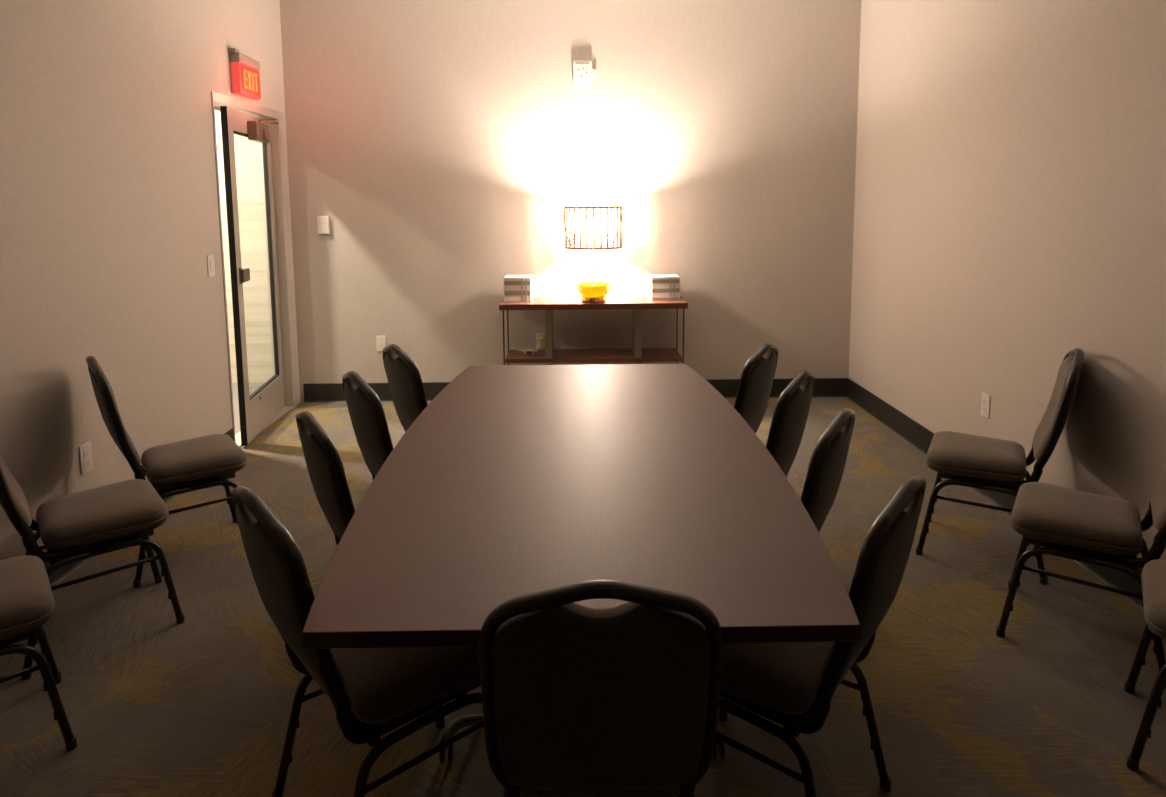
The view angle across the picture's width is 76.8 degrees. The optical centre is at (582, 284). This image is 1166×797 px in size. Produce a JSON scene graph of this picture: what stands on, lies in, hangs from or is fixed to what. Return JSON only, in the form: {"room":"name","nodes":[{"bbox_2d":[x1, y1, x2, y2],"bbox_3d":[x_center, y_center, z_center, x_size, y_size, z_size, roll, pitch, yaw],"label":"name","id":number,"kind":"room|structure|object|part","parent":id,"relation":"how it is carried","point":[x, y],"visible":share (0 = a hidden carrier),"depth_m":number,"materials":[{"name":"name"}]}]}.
{"room":"conference room","nodes":[
{"label":"conference room","id":0,"kind":"room"},
{"bbox_2d":[0,0,300,560],"bbox_3d":[-2.183,-0.140,1.118,0.120,3.080,8.699,-1,7,-1],"label":"wall","id":1,"kind":"structure","parent":0,"point":[109,211],"depth_m":3.34,"materials":[{"name":"paint"}]},
{"bbox_2d":[79,441,92,474],"bbox_3d":[-2.131,0.742,3.152,0.008,0.125,0.072,-1,7,-1],"label":"power outlet","id":2,"kind":"object","parent":1,"relation":"attached to","point":[85,452],"visible":1,"depth_m":3.15,"materials":[{"name":"beige plastic"}]},
{"bbox_2d":[84,449,88,457],"bbox_3d":[-2.128,0.722,3.150,0.002,0.028,0.034,-1,7,-1],"label":"receptacle","id":3,"kind":"object","parent":2,"relation":"attached to","point":[86,451],"depth_m":3.15,"materials":[{"name":"beige plastic"}]},
{"bbox_2d":[84,458,89,466],"bbox_3d":[-2.127,0.762,3.155,0.002,0.028,0.034,-1,7,-1],"label":"receptacle","id":4,"kind":"object","parent":2,"relation":"attached to","point":[86,460],"depth_m":3.15,"materials":[{"name":"beige plastic"}]},
{"bbox_2d":[43,428,233,585],"bbox_3d":[-2.098,1.380,0.736,0.016,0.145,7.593,-1,7,-1],"label":"baseboard","id":5,"kind":"structure","parent":1,"relation":"attached to","point":[64,571],"depth_m":3.02,"materials":[{"name":"black rubber"}]},
{"bbox_2d":[207,255,214,276],"bbox_3d":[-2.148,-0.111,4.247,0.010,0.125,0.075,-1,7,-1],"label":"light switch","id":6,"kind":"object","parent":1,"relation":"attached to","point":[210,258],"visible":1,"depth_m":4.24,"materials":[{"name":"beige plastic"}]},
{"bbox_2d":[228,48,260,99],"bbox_3d":[-2.136,-1.331,4.654,0.064,0.270,0.315,-1,7,-1],"label":"exit sign","id":7,"kind":"object","parent":1,"relation":"attached to","point":[245,72],"visible":1,"depth_m":4.58,"materials":[{"name":"red plastic"}]},
{"bbox_3d":[-2.108,-1.294,4.666,0.003,0.162,0.260,-1,7,-1],"label":"sign panel","id":8,"kind":"part","parent":7,"relation":"part of","materials":[{"name":"red plastic"}]},
{"bbox_2d":[220,106,284,445],"bbox_3d":[-2.120,-0.079,4.898,0.142,2.066,0.898,-1,7,-8],"label":"door","id":9,"kind":"structure","parent":1,"relation":"in","point":[256,410],"depth_m":4.63,"materials":[{"name":"metal"}]},
{"bbox_3d":[-2.095,-0.061,4.552,0.026,0.100,0.130,-1,7,-8],"label":"handle","id":10,"kind":"part","parent":9,"relation":"part of","materials":[{"name":"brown metal"}]},
{"bbox_3d":[-2.125,-1.115,5.038,0.061,0.037,0.281,-1,7,-2],"label":"closer arm","id":11,"kind":"part","parent":9,"relation":"part of","materials":[{"name":"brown metal"}]},
{"bbox_2d":[211,91,295,442],"bbox_3d":[-2.218,-0.109,4.890,0.133,2.160,0.997,-1,7,-1],"label":"trim","id":12,"kind":"structure","parent":1,"relation":"attached to","point":[218,100],"depth_m":5.29,"materials":[{"name":"wood"}]},
{"bbox_2d":[215,110,272,382],"bbox_3d":[-3.379,-0.536,6.113,2.169,2.750,0.100,-1,7,-1],"label":"wall","id":13,"kind":"structure","parent":0,"point":[247,152],"depth_m":6.10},
{"bbox_2d":[235,406,293,446],"bbox_3d":[-2.209,0.960,4.994,0.133,0.012,0.933,-1,7,-1],"label":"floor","id":14,"kind":"structure","parent":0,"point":[284,410],"depth_m":5.13,"materials":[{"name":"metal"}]},
{"bbox_2d":[279,0,860,401],"bbox_3d":[-0.072,-0.661,5.519,4.436,3.080,0.120,-1,7,-1],"label":"wall","id":15,"kind":"structure","parent":0,"point":[444,146],"depth_m":5.44,"materials":[{"name":"paint"}]},
{"bbox_2d":[317,216,329,233],"bbox_3d":[-1.925,-0.445,5.451,0.084,0.132,0.028,-1,7,-1],"label":"thermostat","id":16,"kind":"object","parent":15,"relation":"attached to","point":[323,227],"visible":1,"depth_m":5.44,"materials":[{"name":"beige plastic"}]},
{"bbox_2d":[376,336,385,350],"bbox_3d":[-1.530,0.444,5.566,0.072,0.118,0.007,-1,7,-1],"label":"wall plate","id":17,"kind":"object","parent":15,"relation":"attached to","point":[380,340],"visible":0.9,"depth_m":5.56,"materials":[{"name":"beige plastic"}]},
{"bbox_2d":[536,333,544,348],"bbox_3d":[-0.318,0.427,5.576,0.072,0.118,0.008,-1,7,-1],"label":"power outlet","id":18,"kind":"object","parent":15,"relation":"attached to","point":[538,342],"visible":0.86,"depth_m":5.58,"materials":[{"name":"beige plastic"}]},
{"bbox_2d":[303,378,847,402],"bbox_3d":[-0.045,0.805,5.619,4.166,0.145,0.016,-1,7,-1],"label":"baseboard","id":19,"kind":"structure","parent":15,"relation":"attached to","point":[823,387],"depth_m":5.61,"materials":[{"name":"black rubber"}]},
{"bbox_2d":[573,61,595,82],"bbox_3d":[0.012,-1.547,5.339,0.166,0.156,0.038,-1,7,-1],"label":"fire alarm","id":20,"kind":"object","parent":15,"relation":"attached to","point":[583,72],"visible":1,"depth_m":5.33,"materials":[{"name":"beige plastic"}]},
{"bbox_2d":[0,383,1165,796],"bbox_3d":[-1.111,1.385,1.616,6.385,0.080,9.320,-1,7,-1],"label":"floor","id":21,"kind":"structure","parent":0,"point":[155,705],"depth_m":2.33,"materials":[{"name":"carpet"}]},
{"bbox_2d":[0,556,76,750],"bbox_3d":[-1.760,0.851,1.977,0.558,0.908,0.452,-6,9,-40],"label":"banquet chair","id":22,"kind":"object","parent":21,"relation":"on","point":[27,602],"visible":1,"depth_m":2.01,"materials":[{"name":"beige fabric"}]},
{"bbox_3d":[-1.788,0.687,1.935,0.486,0.571,0.407,-6,9,-40],"label":"frame","id":23,"kind":"part","parent":22,"relation":"part of","materials":[{"name":"black metal"}]},
{"bbox_3d":[-1.701,0.883,2.032,0.365,0.095,0.396,-6,9,-40],"label":"seat","id":24,"kind":"part","parent":22,"relation":"part of","materials":[{"name":"beige fabric"}]},
{"bbox_3d":[-1.523,1.126,1.975,0.240,0.339,0.028,-5,8,-37],"label":"leg","id":25,"kind":"part","parent":22,"relation":"part of","materials":[{"name":"black metal"}]},
{"bbox_3d":[-1.755,1.097,2.244,0.240,0.339,0.028,-7,9,-44],"label":"leg","id":26,"kind":"part","parent":22,"relation":"part of","materials":[{"name":"black metal"}]},
{"bbox_2d":[0,451,184,680],"bbox_3d":[-1.791,0.781,2.593,0.558,0.908,0.452,-6,9,-40],"label":"banquet chair","id":27,"kind":"object","parent":21,"relation":"on","point":[75,527],"visible":0.91,"depth_m":2.53,"materials":[{"name":"beige fabric"}]},
{"bbox_3d":[-1.945,0.588,2.440,0.143,0.413,0.363,-6,9,-40],"label":"backrest","id":28,"kind":"part","parent":27,"relation":"part of","materials":[{"name":"beige fabric"}]},
{"bbox_3d":[-1.971,1.045,2.713,0.237,0.340,0.037,-4,8,-31],"label":"leg","id":29,"kind":"part","parent":27,"relation":"part of","materials":[{"name":"black metal"}]},
{"bbox_3d":[-1.853,0.896,2.552,0.024,0.016,0.344,-6,9,-40],"label":"cross rail","id":30,"kind":"part","parent":27,"relation":"part of","materials":[{"name":"black metal"}]},
{"bbox_3d":[-1.729,1.076,2.432,0.037,0.340,0.237,5,8,39],"label":"leg","id":31,"kind":"part","parent":27,"relation":"part of","materials":[{"name":"black metal"}]},
{"bbox_3d":[-1.820,0.617,2.551,0.486,0.571,0.407,-6,9,-40],"label":"frame","id":32,"kind":"part","parent":27,"relation":"part of","materials":[{"name":"black metal"}]},
{"bbox_3d":[-1.732,0.813,2.648,0.365,0.095,0.396,-6,9,-40],"label":"seat","id":33,"kind":"part","parent":27,"relation":"part of","materials":[{"name":"beige fabric"}]},
{"bbox_3d":[-1.554,1.056,2.591,0.240,0.339,0.028,-5,8,-37],"label":"leg","id":34,"kind":"part","parent":27,"relation":"part of","materials":[{"name":"black metal"}]},
{"bbox_3d":[-1.787,1.027,2.860,0.240,0.339,0.028,-7,9,-44],"label":"leg","id":35,"kind":"part","parent":27,"relation":"part of","materials":[{"name":"black metal"}]},
{"bbox_2d":[86,356,246,587],"bbox_3d":[-1.758,0.717,3.151,0.558,0.908,0.452,-5,8,-37],"label":"banquet chair","id":36,"kind":"object","parent":21,"relation":"on","point":[175,468],"visible":0.85,"depth_m":3.04,"materials":[{"name":"beige fabric"}]},
{"bbox_3d":[-1.918,0.523,3.006,0.143,0.413,0.363,-5,8,-37],"label":"backrest","id":37,"kind":"part","parent":36,"relation":"part of","materials":[{"name":"beige fabric"}]},
{"bbox_3d":[-1.823,0.832,3.113,0.024,0.016,0.344,-5,8,-37],"label":"cross rail","id":38,"kind":"part","parent":36,"relation":"part of","materials":[{"name":"black metal"}]},
{"bbox_3d":[-1.788,0.552,3.110,0.486,0.571,0.407,-5,8,-37],"label":"frame","id":39,"kind":"part","parent":36,"relation":"part of","materials":[{"name":"black metal"}]},
{"bbox_3d":[-1.706,1.012,2.987,0.037,0.340,0.237,6,9,42],"label":"leg","id":40,"kind":"part","parent":36,"relation":"part of","materials":[{"name":"black metal"}]},
{"bbox_3d":[-1.697,0.749,3.203,0.365,0.095,0.396,-5,8,-37],"label":"seat","id":41,"kind":"part","parent":36,"relation":"part of","materials":[{"name":"beige fabric"}]},
{"bbox_3d":[-1.524,0.993,3.137,0.240,0.339,0.028,-5,8,-34],"label":"leg","id":42,"kind":"part","parent":36,"relation":"part of","materials":[{"name":"black metal"}]},
{"bbox_3d":[-1.741,0.962,3.418,0.240,0.339,0.028,-6,9,-41],"label":"leg","id":43,"kind":"part","parent":36,"relation":"part of","materials":[{"name":"black metal"}]},
{"bbox_2d":[296,411,372,724],"bbox_3d":[-0.579,0.802,2.328,0.558,0.908,0.452,-5,8,-33],"label":"banquet chair","id":44,"kind":"object","parent":21,"relation":"on","point":[325,467],"visible":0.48,"depth_m":2.06,"materials":[{"name":"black fabric"}]},
{"bbox_3d":[-0.747,0.607,2.194,0.143,0.413,0.363,-5,8,-33],"label":"backrest","id":45,"kind":"part","parent":44,"relation":"part of","materials":[{"name":"beige fabric"}]},
{"bbox_3d":[-0.611,0.637,2.289,0.486,0.571,0.407,-5,8,-33],"label":"frame","id":46,"kind":"part","parent":44,"relation":"part of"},
{"bbox_2d":[231,486,483,796],"bbox_3d":[-0.500,0.865,1.771,0.558,0.908,0.452,-6,9,-40],"label":"banquet chair","id":47,"kind":"object","parent":21,"relation":"on","point":[388,689],"visible":0.83,"depth_m":1.62,"materials":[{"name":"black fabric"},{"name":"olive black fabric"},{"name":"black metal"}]},
{"bbox_3d":[-0.654,0.672,1.619,0.143,0.413,0.363,-6,9,-40],"label":"backrest","id":48,"kind":"part","parent":47,"relation":"part of","materials":[{"name":"beige fabric"}]},
{"bbox_3d":[-0.679,1.129,1.893,0.237,0.340,0.037,-4,8,-30],"label":"leg","id":49,"kind":"part","parent":47,"relation":"part of","materials":[{"name":"black metal"}]},
{"bbox_3d":[-0.562,0.980,1.730,0.024,0.016,0.344,-6,9,-40],"label":"cross rail","id":50,"kind":"part","parent":47,"relation":"part of","materials":[{"name":"black metal"}]},
{"bbox_3d":[-0.439,1.160,1.609,0.037,0.340,0.237,5,9,40],"label":"leg","id":51,"kind":"part","parent":47,"relation":"part of","materials":[{"name":"black metal"}]},
{"bbox_3d":[-0.440,0.897,1.825,0.365,0.095,0.396,-6,9,-40],"label":"seat","id":52,"kind":"part","parent":47,"relation":"part of","materials":[{"name":"beige fabric"}]},
{"bbox_3d":[-0.262,1.140,1.765,0.239,0.339,0.036,-6,9,-40],"label":"leg","id":53,"kind":"part","parent":47,"relation":"part of","materials":[{"name":"black metal"}]},
{"bbox_3d":[-0.394,0.963,1.871,0.024,0.016,0.344,-6,9,-40],"label":"cross rail","id":54,"kind":"part","parent":47,"relation":"part of","materials":[{"name":"black metal"}]},
{"bbox_2d":[342,371,393,479],"bbox_3d":[-0.603,0.744,2.834,0.558,0.908,0.452,-5,8,-33],"label":"banquet chair","id":55,"kind":"object","parent":21,"relation":"on","point":[365,408],"visible":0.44,"depth_m":2.58,"materials":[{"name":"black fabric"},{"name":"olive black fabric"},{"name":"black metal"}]},
{"bbox_2d":[382,344,427,431],"bbox_3d":[-0.587,0.686,3.336,0.558,0.908,0.452,-5,8,-33],"label":"banquet chair","id":56,"kind":"object","parent":21,"relation":"on","point":[403,375],"visible":0.33,"depth_m":3.10,"materials":[{"name":"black fabric"}]},
{"bbox_2d":[302,364,860,763],"bbox_3d":[-0.009,0.866,2.420,1.158,0.750,2.137,-1,7,-1],"label":"conference table","id":57,"kind":"object","parent":21,"relation":"on","point":[512,481],"visible":0.74,"depth_m":1.79,"materials":[{"name":"brown wood"}]},
{"bbox_2d":[499,296,687,364],"bbox_3d":[0.075,0.505,5.376,1.325,0.795,0.375,-1,7,-1],"label":"console table","id":58,"kind":"object","parent":21,"relation":"on","point":[636,354],"visible":0.71,"depth_m":5.21,"materials":[{"name":"brown wood"}]},
{"bbox_3d":[-0.557,0.551,5.204,0.010,0.752,0.010,-1,7,-1],"label":"leg","id":59,"kind":"part","parent":58,"relation":"part of","materials":[{"name":"metal"}]},
{"bbox_3d":[-0.560,0.513,5.529,0.010,0.752,0.010,-1,7,-1],"label":"leg","id":60,"kind":"part","parent":58,"relation":"part of","materials":[{"name":"metal"}]},
{"bbox_2d":[504,275,532,301],"bbox_3d":[-0.471,0.022,5.361,0.195,0.175,0.193,-1,7,-1],"label":"striped box","id":61,"kind":"object","parent":58,"relation":"on","point":[517,288],"visible":1,"depth_m":5.27,"materials":[{"name":"white cardboard"}]},
{"bbox_2d":[524,349,533,353],"bbox_3d":[-0.392,0.489,5.371,0.070,0.030,0.040,-1,7,-1],"label":"adapter","id":62,"kind":"object","parent":58,"relation":"on","point":[527,351],"visible":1,"depth_m":5.35,"materials":[{"name":"black plastic"}]},
{"bbox_2d":[517,337,543,351],"bbox_3d":[-0.369,0.448,5.481,0.214,0.087,0.119,-4,7,-28],"label":"coiled cable","id":63,"kind":"object","parent":58,"relation":"on","point":[541,338],"visible":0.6,"depth_m":5.50,"materials":[{"name":"plastic"}]},
{"bbox_3d":[-0.243,0.532,5.346,0.050,0.752,0.293,-1,7,-1],"label":"post","id":64,"kind":"part","parent":58,"relation":"part of","materials":[{"name":"wood"}]},
{"bbox_2d":[564,206,622,302],"bbox_3d":[0.074,-0.219,5.225,0.417,0.677,0.417,-1,7,-1],"label":"table lamp","id":65,"kind":"object","parent":58,"relation":"on","point":[592,228],"visible":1,"depth_m":5.05,"materials":[{"name":"gold metal"}]},
{"bbox_3d":[0.074,-0.198,5.228,0.028,0.366,0.028,-1,7,-1],"label":"rod","id":66,"kind":"part","parent":65,"relation":"part of","materials":[{"name":"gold metal"}]},
{"bbox_3d":[0.072,-0.410,5.203,0.392,0.273,0.392,-1,7,-1],"label":"lamp shade","id":67,"kind":"part","parent":65,"relation":"part of","materials":[{"name":"white fabric"}]},
{"bbox_3d":[0.072,-0.410,5.203,0.417,0.248,0.417,-1,7,-1],"label":"zigzag trim","id":68,"kind":"part","parent":65,"relation":"part of","materials":[{"name":"white fabric"}]},
{"bbox_3d":[0.076,0.031,5.254,0.226,0.094,0.226,-1,7,-1],"label":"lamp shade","id":69,"kind":"part","parent":65,"relation":"part of","materials":[{"name":"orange glass"}]},
{"bbox_2d":[505,348,681,362],"bbox_3d":[0.075,0.515,5.377,1.255,0.030,0.335,-1,7,-1],"label":"shelf","id":70,"kind":"object","parent":58,"relation":"attached to","point":[648,354],"depth_m":5.27,"materials":[{"name":"brown wood"}]},
{"bbox_3d":[0.389,0.526,5.352,0.050,0.752,0.293,-1,7,-1],"label":"post","id":71,"kind":"part","parent":58,"relation":"part of","materials":[{"name":"wood"}]},
{"bbox_2d":[649,274,679,299],"bbox_3d":[0.594,0.015,5.372,0.205,0.170,0.193,-1,7,-1],"label":"striped box","id":72,"kind":"object","parent":58,"relation":"on","point":[661,286],"visible":1,"depth_m":5.28,"materials":[{"name":"white cardboard"}]},
{"bbox_3d":[0.708,0.502,5.541,0.010,0.752,0.010,-1,7,-1],"label":"leg","id":73,"kind":"part","parent":58,"relation":"part of","materials":[{"name":"metal"}]},
{"bbox_3d":[0.712,0.539,5.216,0.010,0.752,0.010,-1,7,-1],"label":"leg","id":74,"kind":"part","parent":58,"relation":"part of","materials":[{"name":"metal"}]},
{"bbox_2d":[478,580,722,796],"bbox_3d":[0.030,0.894,1.485,0.452,0.908,0.558,-1,7,-1],"label":"banquet chair","id":75,"kind":"object","parent":21,"relation":"on","point":[622,700],"visible":1,"depth_m":1.21,"materials":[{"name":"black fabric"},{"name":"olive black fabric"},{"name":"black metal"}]},
{"bbox_3d":[0.029,0.923,1.566,0.396,0.095,0.365,-1,7,-1],"label":"seat","id":76,"kind":"part","parent":75,"relation":"part of","materials":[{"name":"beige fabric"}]},
{"bbox_2d":[734,343,777,432],"bbox_3d":[0.557,0.684,3.283,0.558,0.908,0.452,4,8,32],"label":"banquet chair","id":77,"kind":"object","parent":21,"relation":"on","point":[757,375],"visible":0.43,"depth_m":3.05,"materials":[{"name":"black fabric"}]},
{"bbox_2d":[766,370,814,475],"bbox_3d":[0.562,0.741,2.786,0.558,0.908,0.452,4,8,32],"label":"banquet chair","id":78,"kind":"object","parent":21,"relation":"on","point":[790,415],"visible":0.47,"depth_m":2.54,"materials":[{"name":"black fabric"}]},
{"bbox_2d":[783,408,854,735],"bbox_3d":[0.533,0.796,2.304,0.558,0.908,0.452,4,8,32],"label":"banquet chair","id":79,"kind":"object","parent":21,"relation":"on","point":[827,462],"visible":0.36,"depth_m":2.04,"materials":[{"name":"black fabric"}]},
{"bbox_3d":[0.562,0.630,2.265,0.486,0.571,0.407,4,8,32],"label":"frame","id":80,"kind":"part","parent":79,"relation":"part of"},
{"bbox_3d":[0.700,0.598,2.173,0.143,0.413,0.363,4,8,32],"label":"backrest","id":81,"kind":"part","parent":79,"relation":"part of","materials":[{"name":"beige fabric"}]},
{"bbox_2d":[716,475,925,796],"bbox_3d":[0.499,0.855,1.791,0.558,0.908,0.452,5,8,38],"label":"banquet chair","id":82,"kind":"object","parent":21,"relation":"on","point":[777,682],"visible":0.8,"depth_m":1.63,"materials":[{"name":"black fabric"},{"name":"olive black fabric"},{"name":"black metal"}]},
{"bbox_3d":[0.267,1.135,1.776,0.239,0.339,0.036,5,8,38],"label":"leg","id":83,"kind":"part","parent":82,"relation":"part of","materials":[{"name":"black metal"}]},
{"bbox_3d":[0.439,0.888,1.843,0.365,0.095,0.396,5,8,38],"label":"seat","id":84,"kind":"part","parent":82,"relation":"part of","materials":[{"name":"beige fabric"}]},
{"bbox_3d":[0.450,1.151,1.627,0.037,0.340,0.237,-6,9,-42],"label":"leg","id":85,"kind":"part","parent":82,"relation":"part of","materials":[{"name":"black metal"}]},
{"bbox_3d":[0.566,0.969,1.753,0.024,0.016,0.344,5,8,38],"label":"cross rail","id":86,"kind":"part","parent":82,"relation":"part of","materials":[{"name":"black metal"}]},
{"bbox_3d":[0.679,1.115,1.920,0.237,0.340,0.037,3,7,28],"label":"leg","id":87,"kind":"part","parent":82,"relation":"part of","materials":[{"name":"black metal"}]},
{"bbox_3d":[0.655,0.659,1.645,0.143,0.413,0.363,5,8,38],"label":"backrest","id":88,"kind":"part","parent":82,"relation":"part of","materials":[{"name":"beige fabric"}]},
{"bbox_2d":[916,348,1083,584],"bbox_3d":[1.758,0.693,3.119,0.558,0.908,0.452,3,8,30],"label":"banquet chair","id":89,"kind":"object","parent":21,"relation":"on","point":[974,461],"visible":0.94,"depth_m":3.02,"materials":[{"name":"beige fabric"}]},
{"bbox_3d":[1.716,0.939,3.382,0.240,0.339,0.028,4,8,34],"label":"leg","id":90,"kind":"part","parent":89,"relation":"part of","materials":[{"name":"black metal"}]},
{"bbox_3d":[1.535,0.976,3.076,0.240,0.339,0.028,3,7,27],"label":"leg","id":91,"kind":"part","parent":89,"relation":"part of","materials":[{"name":"black metal"}]},
{"bbox_3d":[1.692,0.727,3.162,0.365,0.095,0.396,3,8,30],"label":"seat","id":92,"kind":"part","parent":89,"relation":"part of","materials":[{"name":"beige fabric"}]},
{"bbox_3d":[1.788,0.527,3.081,0.486,0.571,0.407,3,8,30],"label":"frame","id":93,"kind":"part","parent":89,"relation":"part of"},
{"bbox_3d":[1.735,0.989,2.950,0.237,0.340,0.037,5,9,40],"label":"leg","id":94,"kind":"part","parent":89,"relation":"part of","materials":[{"name":"black metal"}]},
{"bbox_3d":[1.924,0.951,3.269,0.237,0.340,0.037,2,7,21],"label":"leg","id":95,"kind":"part","parent":89,"relation":"part of","materials":[{"name":"black metal"}]},
{"bbox_3d":[1.929,0.494,2.994,0.143,0.413,0.363,3,8,30],"label":"backrest","id":96,"kind":"part","parent":89,"relation":"part of","materials":[{"name":"beige fabric"}]},
{"bbox_2d":[996,468,1165,689],"bbox_3d":[1.771,0.764,2.500,0.558,0.908,0.452,4,8,35],"label":"banquet chair","id":97,"kind":"object","parent":21,"relation":"on","point":[1082,526],"visible":0.91,"depth_m":2.44,"materials":[{"name":"beige fabric"}]},
{"bbox_3d":[1.749,1.010,2.766,0.240,0.339,0.028,5,8,39],"label":"leg","id":98,"kind":"part","parent":97,"relation":"part of","materials":[{"name":"black metal"}]},
{"bbox_3d":[1.542,1.044,2.477,0.240,0.339,0.028,4,8,32],"label":"leg","id":99,"kind":"part","parent":97,"relation":"part of","materials":[{"name":"black metal"}]},
{"bbox_3d":[1.708,0.797,2.549,0.365,0.095,0.396,4,8,35],"label":"seat","id":100,"kind":"part","parent":97,"relation":"part of","materials":[{"name":"beige fabric"}]},
{"bbox_3d":[1.799,0.598,2.460,0.486,0.571,0.407,4,8,35],"label":"frame","id":101,"kind":"part","parent":97,"relation":"part of","materials":[{"name":"black metal"}]},
{"bbox_3d":[1.730,1.059,2.334,0.037,0.340,0.237,-7,9,-44],"label":"leg","id":102,"kind":"part","parent":97,"relation":"part of","materials":[{"name":"black metal"}]},
{"bbox_3d":[1.839,0.877,2.465,0.024,0.016,0.344,4,8,35],"label":"cross rail","id":103,"kind":"part","parent":97,"relation":"part of","materials":[{"name":"black metal"}]},
{"bbox_3d":[1.946,1.023,2.636,0.237,0.340,0.037,3,7,26],"label":"leg","id":104,"kind":"part","parent":97,"relation":"part of","materials":[{"name":"black metal"}]},
{"bbox_3d":[1.932,0.567,2.361,0.143,0.413,0.363,4,8,35],"label":"backrest","id":105,"kind":"part","parent":97,"relation":"part of","materials":[{"name":"beige fabric"}]},
{"bbox_2d":[1124,559,1165,771],"bbox_3d":[1.784,0.832,1.904,0.558,0.908,0.452,4,8,35],"label":"banquet chair","id":106,"kind":"object","parent":21,"relation":"on","point":[1153,576],"visible":1,"depth_m":1.95,"materials":[{"name":"beige fabric"}]},
{"bbox_3d":[1.762,1.078,2.170,0.240,0.339,0.028,5,8,39],"label":"leg","id":107,"kind":"part","parent":106,"relation":"part of","materials":[{"name":"black metal"}]},
{"bbox_3d":[1.556,1.112,1.881,0.240,0.339,0.028,4,8,32],"label":"leg","id":108,"kind":"part","parent":106,"relation":"part of","materials":[{"name":"black metal"}]},
{"bbox_3d":[1.721,0.865,1.953,0.365,0.095,0.396,4,8,35],"label":"seat","id":109,"kind":"part","parent":106,"relation":"part of","materials":[{"name":"beige fabric"}]},
{"bbox_2d":[849,0,1165,559],"bbox_3d":[2.132,-0.179,1.159,0.120,3.080,8.699,-1,7,-1],"label":"wall","id":110,"kind":"structure","parent":0,"point":[1010,204],"depth_m":3.46,"materials":[{"name":"paint"}]},
{"bbox_2d":[981,392,990,417],"bbox_3d":[2.050,0.613,3.746,0.008,0.118,0.072,-1,7,-1],"label":"power outlet","id":111,"kind":"object","parent":110,"relation":"attached to","point":[985,401],"visible":1,"depth_m":3.74,"materials":[{"name":"beige plastic"}]},
{"bbox_2d":[847,378,1143,610],"bbox_3d":[2.076,1.280,1.323,0.016,0.145,8.693,-1,7,-1],"label":"baseboard","id":112,"kind":"structure","parent":110,"relation":"attached to","point":[919,436],"depth_m":4.44,"materials":[{"name":"black rubber"}]}
]}

